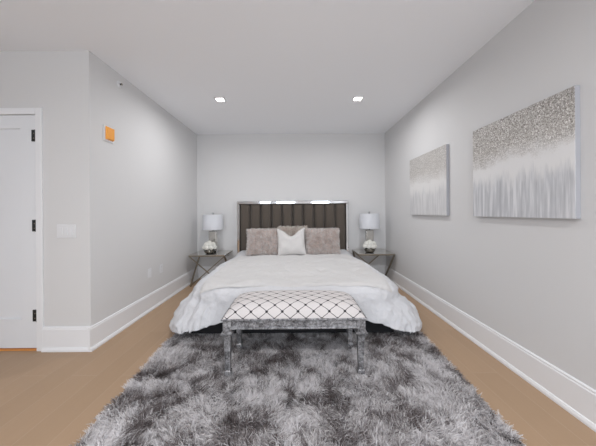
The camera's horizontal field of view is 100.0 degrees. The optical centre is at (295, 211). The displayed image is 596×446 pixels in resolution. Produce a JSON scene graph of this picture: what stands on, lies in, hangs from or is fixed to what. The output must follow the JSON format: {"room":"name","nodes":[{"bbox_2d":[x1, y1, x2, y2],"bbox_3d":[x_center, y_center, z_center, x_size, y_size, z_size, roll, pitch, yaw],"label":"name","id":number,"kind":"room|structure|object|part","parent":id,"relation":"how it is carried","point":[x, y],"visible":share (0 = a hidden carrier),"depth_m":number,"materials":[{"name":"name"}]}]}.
{"room":"bedroom","nodes":[
{"label":"bedroom","id":0,"kind":"room"},
{"bbox_2d":[0,50,100,326],"bbox_3d":[-2.938,-0.099,2.312,2.165,2.700,0.120,0,0,0],"label":"wall","id":1,"kind":"structure","parent":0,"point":[66,84],"depth_m":2.25,"materials":[{"name":"white paint"}]},
{"bbox_2d":[0,108,43,350],"bbox_3d":[-2.736,0.160,2.275,0.927,2.181,0.194,0,0,0],"label":"door","id":2,"kind":"structure","parent":1,"relation":"attached to","point":[21,135],"depth_m":2.25,"materials":[{"name":"white paint"}]},
{"bbox_2d":[41,326,89,351],"bbox_3d":[-2.057,1.138,2.237,0.419,0.215,0.030,0,0,0],"label":"baseboard","id":3,"kind":"structure","parent":1,"relation":"attached to","point":[55,338],"depth_m":2.24,"materials":[{"name":"white paint"}]},
{"bbox_2d":[57,224,75,237],"bbox_3d":[-2.066,0.172,2.246,0.168,0.120,0.012,0,0,0],"label":"light switch","id":4,"kind":"object","parent":1,"relation":"attached to","point":[68,230],"visible":1,"depth_m":2.25,"materials":[{"name":"white plastic"}]},
{"bbox_2d":[99,59,197,319],"bbox_3d":[-1.916,-0.106,3.536,0.120,2.700,2.328,0,0,0],"label":"wall","id":5,"kind":"structure","parent":0,"point":[148,176],"depth_m":3.00,"materials":[{"name":"white paint"}]},
{"bbox_2d":[103,124,114,143],"bbox_3d":[-1.843,-0.771,2.475,0.034,0.156,0.128,0,0,0],"label":"fire alarm","id":6,"kind":"object","parent":5,"relation":"attached to","point":[108,132],"visible":1,"depth_m":2.45,"materials":[{"name":"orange plastic"}]},
{"bbox_2d":[117,81,122,87],"bbox_3d":[-1.849,-1.345,2.635,0.030,0.072,0.072,0,0,0],"label":"sprinkler","id":7,"kind":"object","parent":5,"relation":"attached to","point":[119,84],"visible":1,"depth_m":2.63,"materials":[{"name":"white plastic"}]},
{"bbox_2d":[88,267,198,351],"bbox_3d":[-1.832,1.136,3.461,0.030,0.215,2.478,0,0,0],"label":"baseboard","id":8,"kind":"structure","parent":5,"relation":"attached to","point":[99,333],"depth_m":2.80,"materials":[{"name":"white paint"}]},
{"bbox_2d":[0,0,533,134],"bbox_3d":[-1.121,-1.511,1.250,5.820,0.100,7.140,0,0,0],"label":"ceiling","id":9,"kind":"structure","parent":0,"point":[278,66],"depth_m":2.23,"materials":[{"name":"white paint"}]},
{"bbox_2d":[214,97,225,101],"bbox_3d":[-0.985,-1.459,3.250,0.130,0.006,0.130,0,0,0],"label":"recessed light","id":10,"kind":"object","parent":9,"relation":"in","point":[218,99],"visible":1,"depth_m":3.24,"materials":[{"name":"white plastic"}]},
{"bbox_2d":[352,96,363,100],"bbox_3d":[0.803,-1.472,3.250,0.130,0.006,0.130,0,0,0],"label":"recessed light","id":11,"kind":"object","parent":9,"relation":"in","point":[355,98],"visible":1,"depth_m":3.24,"materials":[{"name":"white"}]},
{"bbox_2d":[197,133,385,266],"bbox_3d":[-0.088,-0.118,4.760,3.775,2.700,0.120,0,0,0],"label":"wall","id":12,"kind":"structure","parent":0,"point":[350,167],"depth_m":4.70,"materials":[{"name":"white paint"}]},
{"bbox_2d":[198,265,385,278],"bbox_3d":[-0.080,1.124,4.685,3.535,0.215,0.030,0,0,0],"label":"baseboard","id":13,"kind":"structure","parent":12,"relation":"attached to","point":[381,268],"depth_m":4.68,"materials":[{"name":"white paint"}]},
{"bbox_2d":[0,279,595,445],"bbox_3d":[-1.101,1.289,1.250,5.820,0.100,7.140,0,0,0],"label":"floor","id":14,"kind":"structure","parent":0,"point":[47,398],"depth_m":1.77,"materials":[{"name":"brown wood"}]},
{"bbox_2d":[188,250,232,286],"bbox_3d":[-1.477,0.975,4.395,0.600,0.531,0.520,0,0,0],"label":"nightstand","id":15,"kind":"object","parent":14,"relation":"on","point":[221,253],"visible":0.94,"depth_m":4.18,"materials":[{"name":"grey mirror"}]},
{"bbox_3d":[-1.765,0.992,4.402,0.022,0.501,0.487,0,0,0],"label":"leg","id":16,"kind":"part","parent":15,"relation":"part of","materials":[{"name":"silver metal"}]},
{"bbox_3d":[-1.477,0.990,4.147,0.584,0.501,0.012,0,0,0],"label":"leg","id":17,"kind":"part","parent":15,"relation":"part of","materials":[{"name":"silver metal"}]},
{"bbox_3d":[-1.477,0.990,4.159,0.584,0.501,0.012,0,0,0],"label":"leg","id":18,"kind":"part","parent":15,"relation":"part of","materials":[{"name":"silver metal"}]},
{"bbox_2d":[202,241,216,253],"bbox_3d":[-1.470,0.597,4.262,0.242,0.223,0.247,0,0,0],"label":"flower bowl","id":19,"kind":"object","parent":15,"relation":"on","point":[209,247],"visible":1,"depth_m":4.19,"materials":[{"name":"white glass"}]},
{"bbox_3d":[-1.479,0.731,4.395,0.600,0.018,0.520,0,0,0],"label":"frame","id":20,"kind":"part","parent":15,"relation":"part of","materials":[{"name":"silver metal"}]},
{"bbox_2d":[202,213,223,251],"bbox_3d":[-1.472,0.360,4.440,0.360,0.698,0.360,0,0,0],"label":"table lamp","id":21,"kind":"object","parent":15,"relation":"on","point":[210,222],"visible":0.91,"depth_m":4.31,"materials":[{"name":"white fabric"}]},
{"bbox_3d":[-1.474,0.178,4.440,0.360,0.262,0.360,0,0,0],"label":"lamp shade","id":22,"kind":"part","parent":21,"relation":"part of","materials":[{"name":"white fabric"}]},
{"bbox_2d":[70,330,526,445],"bbox_3d":[0.002,1.198,2.049,2.605,0.063,3.076,0,0,0],"label":"shag rug","id":23,"kind":"object","parent":14,"relation":"on","point":[282,389],"visible":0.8,"depth_m":1.62,"materials":[{"name":"grey fur"}]},
{"bbox_2d":[191,201,393,333],"bbox_3d":[-0.056,0.514,3.550,2.040,1.433,2.260,0,0,0],"label":"upholstered bed","id":24,"kind":"object","parent":23,"relation":"on","point":[250,214],"visible":0.37,"depth_m":4.58,"materials":[{"name":"black fabric"}]},
{"bbox_3d":[-1.054,0.533,4.628,0.044,1.351,0.105,0,0,0],"label":"rail","id":25,"kind":"part","parent":24,"relation":"part of","materials":[{"name":"silver metal"}]},
{"bbox_3d":[-0.057,0.484,4.668,2.000,1.334,0.020,0,0,0],"label":"headboard","id":26,"kind":"part","parent":24,"relation":"part of","materials":[{"name":"brown fabric"}]},
{"bbox_3d":[-0.061,-0.177,4.628,2.040,0.052,0.105,0,0,0],"label":"rail","id":27,"kind":"part","parent":24,"relation":"part of","materials":[{"name":"silver metal"}]},
{"bbox_2d":[169,249,421,333],"bbox_3d":[-0.013,0.910,3.405,2.590,0.506,2.313,0,0,0],"label":"duvet","id":28,"kind":"object","parent":24,"relation":"on","point":[197,311],"visible":0.3,"depth_m":2.36,"materials":[{"name":"white fabric"}]},
{"bbox_2d":[245,228,280,255],"bbox_3d":[-0.545,0.508,4.234,0.627,0.480,0.300,0,0,-2],"label":"fur pillow","id":29,"kind":"object","parent":28,"relation":"on","point":[260,241],"visible":0.91,"depth_m":4.16,"materials":[{"name":"beige fur"}]},
{"bbox_2d":[277,225,306,247],"bbox_3d":[-0.057,0.477,4.391,0.568,0.494,0.269,0,0,0],"label":"fur pillow","id":30,"kind":"object","parent":28,"relation":"on","point":[290,230],"visible":0.23,"depth_m":4.39,"materials":[{"name":"beige fur"}]},
{"bbox_2d":[199,254,391,293],"bbox_3d":[-0.017,0.738,3.270,1.921,0.120,1.729,0,0,0],"label":"throw blanket","id":31,"kind":"object","parent":28,"relation":"on","point":[308,269],"visible":1,"depth_m":2.86,"materials":[{"name":"white fabric"}]},
{"bbox_2d":[277,227,305,254],"bbox_3d":[-0.077,0.491,4.159,0.485,0.458,0.224,0,0,-4],"label":"pillow","id":32,"kind":"object","parent":31,"relation":"on","point":[295,244],"visible":0.96,"depth_m":4.08,"materials":[{"name":"white fabric"}]},
{"bbox_2d":[304,227,340,254],"bbox_3d":[0.446,0.501,4.236,0.627,0.484,0.296,0,0,3],"label":"fur pillow","id":33,"kind":"object","parent":28,"relation":"on","point":[320,240],"visible":0.95,"depth_m":4.16,"materials":[{"name":"beige fur"}]},
{"bbox_3d":[0.942,0.519,4.628,0.044,1.351,0.105,0,0,0],"label":"rail","id":34,"kind":"part","parent":24,"relation":"part of","materials":[{"name":"silver metal"}]},
{"bbox_2d":[221,290,367,376],"bbox_3d":[-0.013,0.944,2.047,1.069,0.538,0.460,0,0,0],"label":"upholstered bench","id":35,"kind":"object","parent":23,"relation":"on","point":[277,309],"visible":1,"depth_m":1.84,"materials":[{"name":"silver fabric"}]},
{"bbox_3d":[-0.505,0.977,1.857,0.060,0.365,0.060,0,0,0],"label":"leg","id":36,"kind":"part","parent":35,"relation":"part of","materials":[{"name":"silver metal"}]},
{"bbox_3d":[-0.506,0.977,2.233,0.060,0.365,0.060,0,0,0],"label":"leg","id":37,"kind":"part","parent":35,"relation":"part of","materials":[{"name":"silver metal"}]},
{"bbox_3d":[-0.015,0.784,2.047,1.069,0.014,0.460,0,0,0],"label":"rail","id":38,"kind":"part","parent":35,"relation":"part of","materials":[{"name":"white fabric"}]},
{"bbox_2d":[223,290,364,318],"bbox_3d":[-0.015,0.726,2.047,1.040,0.103,0.444,0,0,0],"label":"seat cushion","id":39,"kind":"object","parent":35,"relation":"on","point":[277,304],"depth_m":1.87,"materials":[{"name":"fabric"}]},
{"bbox_3d":[0.479,0.970,2.237,0.060,0.365,0.060,0,0,0],"label":"leg","id":40,"kind":"part","parent":35,"relation":"part of","materials":[{"name":"silver metal"}]},
{"bbox_3d":[0.480,0.970,1.861,0.060,0.365,0.060,0,0,0],"label":"leg","id":41,"kind":"part","parent":35,"relation":"part of","materials":[{"name":"silver metal"}]},
{"bbox_2d":[352,249,394,275],"bbox_3d":[1.345,0.955,4.395,0.600,0.531,0.520,0,0,0],"label":"nightstand","id":42,"kind":"object","parent":14,"relation":"on","point":[360,252],"visible":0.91,"depth_m":4.29,"materials":[{"name":"silver metal"}]},
{"bbox_2d":[359,212,379,240],"bbox_3d":[1.302,0.340,4.440,0.360,0.698,0.360,0,0,0],"label":"table lamp","id":43,"kind":"object","parent":42,"relation":"on","point":[368,220],"visible":0.85,"depth_m":4.31,"materials":[{"name":"white fabric"}]},
{"bbox_3d":[1.301,0.158,4.440,0.360,0.262,0.360,0,0,0],"label":"lamp shade","id":44,"kind":"part","parent":43,"relation":"part of","materials":[{"name":"white fabric"}]},
{"bbox_2d":[363,240,376,252],"bbox_3d":[1.259,0.578,4.264,0.242,0.223,0.247,0,0,-40],"label":"flower bowl","id":45,"kind":"object","parent":42,"relation":"on","point":[370,246],"visible":1,"depth_m":4.20,"materials":[{"name":"white plant"}]},
{"bbox_3d":[1.343,0.711,4.395,0.600,0.018,0.520,0,0,0],"label":"frame","id":46,"kind":"part","parent":42,"relation":"part of","materials":[{"name":"silver metal"}]},
{"bbox_3d":[1.633,0.968,4.388,0.022,0.501,0.487,0,0,0],"label":"leg","id":47,"kind":"part","parent":42,"relation":"part of","materials":[{"name":"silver metal"}]},
{"bbox_2d":[385,0,595,389],"bbox_3d":[1.739,-0.131,1.250,0.120,2.700,6.900,0,0,0],"label":"wall","id":48,"kind":"structure","parent":0,"point":[531,281],"depth_m":1.96,"materials":[{"name":"white paint"}]},
{"bbox_2d":[410,144,449,215],"bbox_3d":[1.660,-0.352,3.172,0.034,0.782,0.875,0,0,0],"label":"canvas painting","id":49,"kind":"object","parent":48,"relation":"attached to","point":[429,172],"visible":1,"depth_m":3.05,"materials":[{"name":"grey"}]},
{"bbox_2d":[385,266,595,431],"bbox_3d":[1.673,1.112,1.250,0.030,0.215,6.900,0,0,0],"label":"baseboard","id":50,"kind":"structure","parent":48,"relation":"attached to","point":[574,396],"depth_m":1.89,"materials":[{"name":"white paint"}]},
{"bbox_2d":[473,85,580,218],"bbox_3d":[1.660,-0.353,1.897,0.034,0.785,0.848,0,0,0],"label":"canvas painting","id":51,"kind":"object","parent":48,"relation":"attached to","point":[527,161],"visible":1,"depth_m":1.73,"materials":[{"name":"grey"}]}
]}

